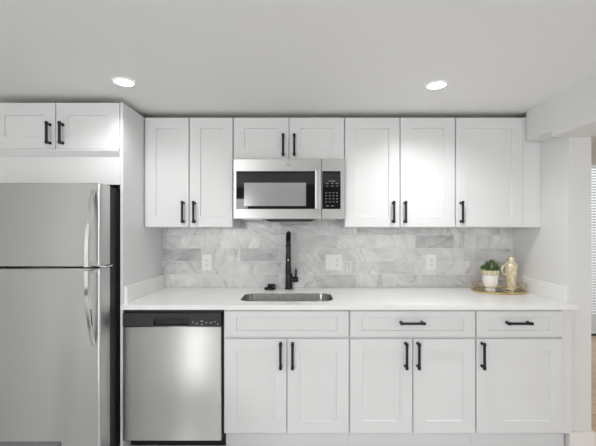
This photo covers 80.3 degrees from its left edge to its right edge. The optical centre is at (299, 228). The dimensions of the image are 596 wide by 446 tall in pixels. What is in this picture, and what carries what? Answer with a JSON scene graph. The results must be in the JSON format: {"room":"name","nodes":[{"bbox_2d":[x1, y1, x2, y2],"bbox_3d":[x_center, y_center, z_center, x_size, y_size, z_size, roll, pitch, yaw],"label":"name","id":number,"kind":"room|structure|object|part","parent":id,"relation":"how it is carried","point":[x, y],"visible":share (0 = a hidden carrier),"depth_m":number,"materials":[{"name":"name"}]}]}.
{"room":"kitchen","nodes":[
{"label":"kitchen","id":0,"kind":"room"},
{"bbox_2d":[109,185,119,188],"bbox_3d":[-0.472,0.282,2.810,4.256,2.167,0.120,0,0,0],"label":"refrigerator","id":1,"kind":"structure","parent":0,"point":[112,186],"depth_m":2.75,"materials":[{"name":"black paint"}]},
{"bbox_2d":[0,103,119,184],"bbox_3d":[-1.484,-0.518,2.419,0.788,0.498,0.661,0,0,0],"label":"upper cabinet","id":2,"kind":"object","parent":1,"relation":"attached to","point":[40,142],"visible":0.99,"depth_m":2.14,"materials":[{"name":"white paint"}]},
{"bbox_3d":[-1.669,-0.623,2.139,0.382,0.279,0.019,0,0,0],"label":"door","id":3,"kind":"part","parent":2,"relation":"part of","materials":[{"name":"white paint"}]},
{"bbox_3d":[-1.508,-0.574,2.110,0.020,0.134,0.042,0,0,0],"label":"handle","id":4,"kind":"part","parent":2,"relation":"part of","materials":[{"name":"black metal"}]},
{"bbox_3d":[-1.477,-0.458,2.135,0.766,0.042,0.033,0,0,0],"label":"light rail","id":5,"kind":"part","parent":2,"relation":"part of","materials":[{"name":"white paint"}]},
{"bbox_3d":[-1.475,-0.353,2.148,0.770,0.168,0.018,0,0,0],"label":"filler panel","id":6,"kind":"part","parent":2,"relation":"part of","materials":[{"name":"white paint"}]},
{"bbox_3d":[-1.431,-0.574,2.110,0.020,0.134,0.042,0,0,0],"label":"handle","id":7,"kind":"part","parent":2,"relation":"part of","materials":[{"name":"black metal"}]},
{"bbox_3d":[-1.282,-0.623,2.139,0.381,0.279,0.019,0,0,0],"label":"door","id":8,"kind":"part","parent":2,"relation":"part of","materials":[{"name":"white paint"}]},
{"bbox_2d":[145,118,240,227],"bbox_3d":[-0.766,-0.389,2.560,0.611,0.756,0.363,0,0,0],"label":"upper cabinet","id":9,"kind":"object","parent":1,"relation":"attached to","point":[189,161],"visible":1,"depth_m":2.42,"materials":[{"name":"white paint"}]},
{"bbox_3d":[-0.913,-0.389,2.429,0.299,0.750,0.019,0,0,0],"label":"door","id":10,"kind":"part","parent":9,"relation":"part of","materials":[{"name":"white paint"}]},
{"bbox_3d":[-0.798,-0.115,2.400,0.020,0.150,0.042,0,0,0],"label":"handle","id":11,"kind":"part","parent":9,"relation":"part of","materials":[{"name":"black metal"}]},
{"bbox_3d":[-0.723,-0.115,2.400,0.020,0.150,0.042,0,0,0],"label":"handle","id":12,"kind":"part","parent":9,"relation":"part of","materials":[{"name":"black metal"}]},
{"bbox_3d":[-0.610,-0.389,2.429,0.295,0.750,0.019,0,0,0],"label":"door","id":13,"kind":"part","parent":9,"relation":"part of","materials":[{"name":"white paint"}]},
{"bbox_2d":[234,118,343,158],"bbox_3d":[-0.077,-0.620,2.560,0.762,0.295,0.363,0,0,0],"label":"upper cabinet","id":14,"kind":"object","parent":1,"relation":"attached to","point":[254,138],"visible":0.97,"depth_m":2.42,"materials":[{"name":"white paint"}]},
{"bbox_3d":[-0.267,-0.622,2.429,0.377,0.285,0.019,0,0,0],"label":"door","id":15,"kind":"part","parent":14,"relation":"part of","materials":[{"name":"white paint"}]},
{"bbox_3d":[-0.115,-0.572,2.400,0.020,0.150,0.042,0,0,0],"label":"handle","id":16,"kind":"part","parent":14,"relation":"part of","materials":[{"name":"black metal"}]},
{"bbox_2d":[233,159,344,221],"bbox_3d":[-0.073,-0.259,2.520,0.744,0.417,0.441,0,0,0],"label":"microwave","id":17,"kind":"object","parent":14,"relation":"attached to","point":[271,190],"visible":1,"depth_m":2.34,"materials":[{"name":"grey metal"}]},
{"bbox_3d":[-0.160,-0.258,2.344,0.527,0.251,0.002,0,0,0],"label":"door glass","id":18,"kind":"part","parent":17,"relation":"part of","materials":[{"name":"black glass"}]},
{"bbox_3d":[0.117,-0.259,2.322,0.039,0.257,0.044,0,0,0],"label":"handle","id":19,"kind":"part","parent":17,"relation":"part of","materials":[{"name":"silver metal"}]},
{"bbox_3d":[0.209,-0.258,2.344,0.122,0.251,0.002,0,0,0],"label":"control panel","id":20,"kind":"part","parent":17,"relation":"part of","materials":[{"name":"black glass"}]},
{"bbox_3d":[0.221,-0.267,2.361,0.154,0.401,0.033,0,0,0],"label":"frame","id":21,"kind":"part","parent":17,"relation":"part of","materials":[{"name":"silver metal"}]},
{"bbox_3d":[-0.039,-0.572,2.400,0.020,0.150,0.042,0,0,0],"label":"handle","id":22,"kind":"part","parent":14,"relation":"part of","materials":[{"name":"black metal"}]},
{"bbox_3d":[0.115,-0.622,2.429,0.373,0.285,0.019,0,0,0],"label":"door","id":23,"kind":"part","parent":14,"relation":"part of","materials":[{"name":"white paint"}]},
{"bbox_2d":[162,220,512,286],"bbox_3d":[0.292,-0.040,2.746,2.726,0.988,0.008,0,0,0],"label":"tile backsplash","id":24,"kind":"structure","parent":1,"relation":"attached to","point":[253,254],"depth_m":2.74,"materials":[{"name":"stone"}]},
{"bbox_2d":[202,254,211,269],"bbox_3d":[-0.722,0.259,2.737,0.078,0.124,0.009,0,0,0],"label":"wall outlet","id":25,"kind":"object","parent":24,"relation":"attached to","point":[206,258],"visible":1,"depth_m":2.73,"materials":[{"name":"white plastic"}]},
{"bbox_2d":[205,258,208,266],"bbox_3d":[-0.722,0.259,2.735,0.034,0.070,0.003,0,0,0],"label":"socket","id":26,"kind":"object","parent":25,"relation":"attached to","point":[206,259],"depth_m":2.73,"materials":[{"name":"white plastic"}]},
{"bbox_2d":[325,254,341,269],"bbox_3d":[0.261,0.259,2.737,0.128,0.124,0.010,0,0,0],"label":"wall outlet","id":27,"kind":"object","parent":24,"relation":"attached to","point":[332,261],"visible":1,"depth_m":2.73,"materials":[{"name":"white plastic"}]},
{"bbox_2d":[335,258,338,266],"bbox_3d":[0.288,0.259,2.735,0.034,0.070,0.003,0,0,0],"label":"socket","id":28,"kind":"object","parent":27,"relation":"attached to","point":[336,259],"depth_m":2.73,"materials":[{"name":"white plastic"}]},
{"bbox_2d":[426,254,435,269],"bbox_3d":[1.018,0.259,2.737,0.080,0.124,0.009,0,0,0],"label":"wall outlet","id":29,"kind":"object","parent":24,"relation":"attached to","point":[430,258],"visible":1,"depth_m":2.73,"materials":[{"name":"white plastic"}]},
{"bbox_2d":[429,258,433,266],"bbox_3d":[1.018,0.259,2.735,0.034,0.070,0.003,0,0,0],"label":"socket","id":30,"kind":"object","parent":29,"relation":"attached to","point":[431,260],"depth_m":2.73,"materials":[{"name":"white plastic"}]},
{"bbox_2d":[339,118,454,227],"bbox_3d":[0.685,-0.389,2.560,0.760,0.756,0.363,0,0,0],"label":"upper cabinet","id":31,"kind":"object","parent":1,"relation":"attached to","point":[400,172],"visible":1,"depth_m":2.42,"materials":[{"name":"white paint"}]},
{"bbox_3d":[0.496,-0.389,2.429,0.374,0.750,0.019,0,0,0],"label":"door","id":32,"kind":"part","parent":31,"relation":"part of","materials":[{"name":"white paint"}]},
{"bbox_3d":[0.637,-0.115,2.400,0.020,0.150,0.042,0,0,0],"label":"handle","id":33,"kind":"part","parent":31,"relation":"part of","materials":[{"name":"black metal"}]},
{"bbox_3d":[0.717,-0.115,2.400,0.020,0.150,0.042,0,0,0],"label":"handle","id":34,"kind":"part","parent":31,"relation":"part of","materials":[{"name":"black metal"}]},
{"bbox_3d":[0.876,-0.389,2.429,0.373,0.750,0.019,0,0,0],"label":"door","id":35,"kind":"part","parent":31,"relation":"part of","materials":[{"name":"white paint"}]},
{"bbox_2d":[445,117,540,227],"bbox_3d":[1.361,-0.389,2.560,0.588,0.756,0.363,0,0,0],"label":"upper cabinet","id":36,"kind":"object","parent":1,"relation":"attached to","point":[498,171],"visible":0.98,"depth_m":2.42,"materials":[{"name":"white paint"}]},
{"bbox_3d":[1.103,-0.115,2.400,0.020,0.150,0.042,0,0,0],"label":"handle","id":37,"kind":"part","parent":36,"relation":"part of","materials":[{"name":"black metal"}]},
{"bbox_3d":[1.300,-0.389,2.429,0.458,0.750,0.019,0,0,0],"label":"door","id":38,"kind":"part","parent":36,"relation":"part of","materials":[{"name":"white paint"}]},
{"bbox_2d":[0,0,595,164],"bbox_3d":[1.000,-0.851,1.110,7.500,0.100,7.020,0,0,0],"label":"ceiling","id":39,"kind":"structure","parent":0,"point":[184,58],"depth_m":1.63,"materials":[{"name":"white paint"}]},
{"bbox_2d":[112,77,135,86],"bbox_3d":[-0.957,-0.798,1.920,0.120,0.006,0.120,0,0,0],"label":"recessed light","id":40,"kind":"object","parent":39,"relation":"in","point":[121,81],"visible":1,"depth_m":1.92,"materials":[{"name":"white plastic"}]},
{"bbox_2d":[425,80,447,89],"bbox_3d":[0.758,-0.798,1.960,0.120,0.006,0.120,0,0,0],"label":"recessed light","id":41,"kind":"object","parent":39,"relation":"in","point":[438,84],"visible":1,"depth_m":1.95,"materials":[{"name":"white plastic"}]},
{"bbox_2d":[119,337,595,445],"bbox_3d":[1.000,1.416,1.110,7.500,0.100,7.020,0,0,0],"label":"floor","id":42,"kind":"structure","parent":0,"point":[593,339],"depth_m":2.93,"materials":[{"name":"brown wood"}]},
{"bbox_2d":[0,441,61,445],"bbox_3d":[-1.292,0.991,0.676,1.200,0.750,0.700,0,0,0],"label":"table","id":43,"kind":"object","parent":42,"relation":"on","point":[2,443],"visible":1,"depth_m":1.01,"materials":[{"name":"grey"}]},
{"bbox_2d":[0,183,119,445],"bbox_3d":[-1.468,0.555,2.288,0.724,1.621,0.805,0,0,0],"label":"refrigerator","id":44,"kind":"object","parent":42,"relation":"on","point":[60,242],"visible":0.94,"depth_m":1.96,"materials":[{"name":"grey metal"}]},
{"bbox_3d":[-1.470,0.743,2.011,0.720,1.046,0.102,0,0,0],"label":"door","id":45,"kind":"part","parent":44,"relation":"part of","materials":[{"name":"silver metal"}]},
{"bbox_3d":[-1.470,-0.023,2.011,0.720,0.463,0.102,0,0,0],"label":"freezer door","id":46,"kind":"part","parent":44,"relation":"part of","materials":[{"name":"silver metal"}]},
{"bbox_3d":[-1.143,0.434,1.923,0.032,0.420,0.077,0,0,0],"label":"handle","id":47,"kind":"part","parent":44,"relation":"part of","materials":[{"name":"silver metal"}]},
{"bbox_3d":[-1.143,-0.006,1.923,0.032,0.421,0.077,0,0,0],"label":"handle","id":48,"kind":"part","parent":44,"relation":"part of","materials":[{"name":"silver metal"}]},
{"bbox_2d":[120,102,161,445],"bbox_3d":[-1.081,0.299,2.444,0.017,2.133,0.612,0,0,0],"label":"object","id":49,"kind":"object","parent":42,"relation":"on","point":[140,245],"visible":0.49,"depth_m":2.26,"materials":[{"name":"white paint"}]},
{"bbox_2d":[123,310,225,444],"bbox_3d":[-0.767,0.925,2.421,0.607,0.882,0.599,0,0,0],"label":"dishwasher","id":50,"kind":"object","parent":42,"relation":"on","point":[173,360],"visible":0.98,"depth_m":2.13,"materials":[{"name":"silver metal"}]},
{"bbox_3d":[-0.777,0.557,2.140,0.206,0.042,0.038,0,0,0],"label":"handle","id":51,"kind":"part","parent":50,"relation":"part of","materials":[{"name":"black plastic"}]},
{"bbox_3d":[-0.770,0.496,2.158,0.599,0.025,0.015,0,0,0],"label":"trim","id":52,"kind":"part","parent":50,"relation":"part of","materials":[{"name":"black plastic"}]},
{"bbox_3d":[-0.766,1.317,2.240,0.601,0.098,0.020,0,0,0],"label":"toe panel","id":53,"kind":"part","parent":50,"relation":"part of","materials":[{"name":"black plastic"}]},
{"bbox_2d":[224,310,348,445],"bbox_3d":[-0.082,0.924,2.413,0.760,0.883,0.650,0,0,0],"label":"base cabinet","id":54,"kind":"object","parent":42,"relation":"on","point":[286,372],"visible":0.99,"depth_m":2.14,"materials":[{"name":"white paint"}]},
{"bbox_3d":[-0.269,0.948,2.139,0.374,0.569,0.019,0,0,0],"label":"door","id":55,"kind":"part","parent":54,"relation":"part of","materials":[{"name":"white paint"}]},
{"bbox_3d":[-0.117,0.758,2.110,0.020,0.160,0.042,0,0,0],"label":"handle","id":56,"kind":"part","parent":54,"relation":"part of","materials":[{"name":"black metal"}]},
{"bbox_3d":[-0.045,0.758,2.110,0.020,0.160,0.042,0,0,0],"label":"handle","id":57,"kind":"part","parent":54,"relation":"part of","materials":[{"name":"black metal"}]},
{"bbox_3d":[0.109,0.948,2.139,0.370,0.569,0.019,0,0,0],"label":"door","id":58,"kind":"part","parent":54,"relation":"part of","materials":[{"name":"white paint"}]},
{"bbox_2d":[348,310,474,445],"bbox_3d":[0.681,0.924,2.413,0.765,0.883,0.650,0,0,0],"label":"base cabinet","id":59,"kind":"object","parent":42,"relation":"on","point":[412,372],"visible":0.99,"depth_m":2.14,"materials":[{"name":"white paint"}]},
{"bbox_3d":[0.491,0.948,2.139,0.376,0.569,0.019,0,0,0],"label":"door","id":60,"kind":"part","parent":59,"relation":"part of","materials":[{"name":"white paint"}]},
{"bbox_3d":[0.636,0.758,2.110,0.020,0.160,0.042,0,0,0],"label":"handle","id":61,"kind":"part","parent":59,"relation":"part of","materials":[{"name":"black metal"}]},
{"bbox_3d":[0.680,0.574,2.139,0.755,0.155,0.019,0,0,0],"label":"drawer","id":62,"kind":"part","parent":59,"relation":"part of","materials":[{"name":"white paint"}]},
{"bbox_3d":[0.672,0.563,2.109,0.150,0.019,0.042,0,0,0],"label":"handle","id":63,"kind":"part","parent":59,"relation":"part of","materials":[{"name":"black metal"}]},
{"bbox_3d":[0.710,0.758,2.110,0.020,0.160,0.042,0,0,0],"label":"handle","id":64,"kind":"part","parent":59,"relation":"part of","materials":[{"name":"black metal"}]},
{"bbox_3d":[0.871,0.948,2.139,0.373,0.569,0.019,0,0,0],"label":"door","id":65,"kind":"part","parent":59,"relation":"part of","materials":[{"name":"white paint"}]},
{"bbox_2d":[470,310,571,445],"bbox_3d":[1.357,0.924,2.413,0.583,0.883,0.650,0,0,0],"label":"base cabinet","id":66,"kind":"object","parent":42,"relation":"on","point":[523,358],"visible":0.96,"depth_m":2.14,"materials":[{"name":"white paint"}]},
{"bbox_2d":[120,274,577,309],"bbox_3d":[0.292,0.417,2.423,2.727,0.130,0.636,0,0,0],"label":"countertop","id":67,"kind":"structure","parent":66,"relation":"on","point":[152,293],"depth_m":2.27,"materials":[{"name":"white stone"}]},
{"bbox_2d":[264,284,275,289],"bbox_3d":[-0.225,0.433,2.660,0.088,0.042,0.086,0,0,0],"label":"soap dispenser","id":68,"kind":"object","parent":67,"relation":"on","point":[269,286],"visible":1,"depth_m":2.64,"materials":[{"name":"black metal"}]},
{"bbox_2d":[241,293,332,300],"bbox_3d":[-0.085,0.558,2.365,0.598,0.202,0.298,0,0,0],"label":"sink","id":69,"kind":"object","parent":67,"relation":"in","point":[253,296],"visible":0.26,"depth_m":2.51,"materials":[{"name":"silver metal"}]},
{"bbox_2d":[285,231,297,289],"bbox_3d":[-0.065,0.235,2.605,0.102,0.438,0.204,0,0,0],"label":"faucet","id":70,"kind":"object","parent":67,"relation":"on","point":[289,279],"visible":1,"depth_m":2.53,"materials":[{"name":"black metal"}]},
{"bbox_3d":[-0.040,0.353,2.675,0.052,0.098,0.041,0,0,0],"label":"lever","id":71,"kind":"part","parent":70,"relation":"part of","materials":[{"name":"black metal"}]},
{"bbox_2d":[471,280,526,294],"bbox_3d":[1.449,0.424,2.575,0.378,0.059,0.286,0,0,0],"label":"serving tray","id":72,"kind":"object","parent":67,"relation":"on","point":[502,290],"visible":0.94,"depth_m":2.51,"materials":[{"name":"gold mirror"}]},
{"bbox_2d":[479,259,500,290],"bbox_3d":[1.383,0.331,2.564,0.145,0.226,0.138,0,0,0],"label":"potted plant","id":73,"kind":"object","parent":72,"relation":"on","point":[489,275],"visible":0.97,"depth_m":2.53,"materials":[{"name":"green plant"}]},
{"bbox_3d":[1.383,0.385,2.565,0.104,0.118,0.104,0,0,0],"label":"pot","id":74,"kind":"part","parent":73,"relation":"part of","materials":[{"name":"white ceramic"}]},
{"bbox_2d":[474,287,523,292],"bbox_3d":[1.449,0.447,2.575,0.360,0.006,0.270,0,0,0],"label":"mirror","id":75,"kind":"object","parent":72,"relation":"on","point":[477,289],"depth_m":2.54,"materials":[{"name":"mirror"}]},
{"bbox_2d":[501,256,517,290],"bbox_3d":[1.526,0.321,2.559,0.109,0.246,0.091,0,0,-38],"label":"decanter","id":76,"kind":"object","parent":72,"relation":"on","point":[510,267],"visible":0.94,"depth_m":2.54,"materials":[{"name":"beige metal"}]},
{"bbox_3d":[1.097,0.758,2.110,0.020,0.160,0.042,0,0,0],"label":"handle","id":77,"kind":"part","parent":66,"relation":"part of","materials":[{"name":"black metal"}]},
{"bbox_3d":[1.324,0.574,2.139,0.514,0.155,0.019,0,0,0],"label":"drawer","id":78,"kind":"part","parent":66,"relation":"part of","materials":[{"name":"white paint"}]},
{"bbox_3d":[1.324,0.948,2.139,0.514,0.569,0.019,0,0,0],"label":"door","id":79,"kind":"part","parent":66,"relation":"part of","materials":[{"name":"white paint"}]},
{"bbox_3d":[1.310,0.563,2.109,0.150,0.019,0.042,0,0,0],"label":"handle","id":80,"kind":"part","parent":66,"relation":"part of","materials":[{"name":"black metal"}]},
{"bbox_2d":[513,137,590,445],"bbox_3d":[1.726,0.282,3.322,0.139,2.167,2.295,0,0,0],"label":"wall","id":81,"kind":"structure","parent":0,"point":[558,251],"depth_m":2.17,"materials":[{"name":"white paint"}]},
{"bbox_2d":[526,76,595,140],"bbox_3d":[1.672,-0.684,0.083,0.246,0.234,4.665,0,0,0],"label":"soffit","id":82,"kind":"object","parent":81,"relation":"attached to","point":[572,113],"depth_m":2.07,"materials":[{"name":"white paint"}]},
{"bbox_2d":[568,429,595,445],"bbox_3d":[1.730,1.305,3.314,0.159,0.122,2.311,0,0,0],"label":"baseboard","id":83,"kind":"structure","parent":81,"relation":"attached to","point":[576,438],"depth_m":2.16,"materials":[{"name":"white paint"}]},
{"bbox_3d":[3.197,0.251,4.530,2.805,2.230,0.120,0,0,0],"label":"wall","id":84,"kind":"structure","parent":0,"visible":0},
{"bbox_2d":[591,166,595,336],"bbox_3d":[3.725,0.251,4.452,1.450,2.230,0.195,0,0,0],"label":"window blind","id":85,"kind":"structure","parent":84,"relation":"in","point":[591,166],"depth_m":4.52,"materials":[{"name":"white paint"}]},
{"bbox_2d":[591,165,595,335],"bbox_3d":[3.725,0.243,4.434,1.300,2.185,0.069,0,0,0],"label":"window blind","id":86,"kind":"object","parent":84,"relation":"attached to","point":[593,267],"visible":0.06,"depth_m":4.42,"materials":[{"name":"white plastic"}]}
]}

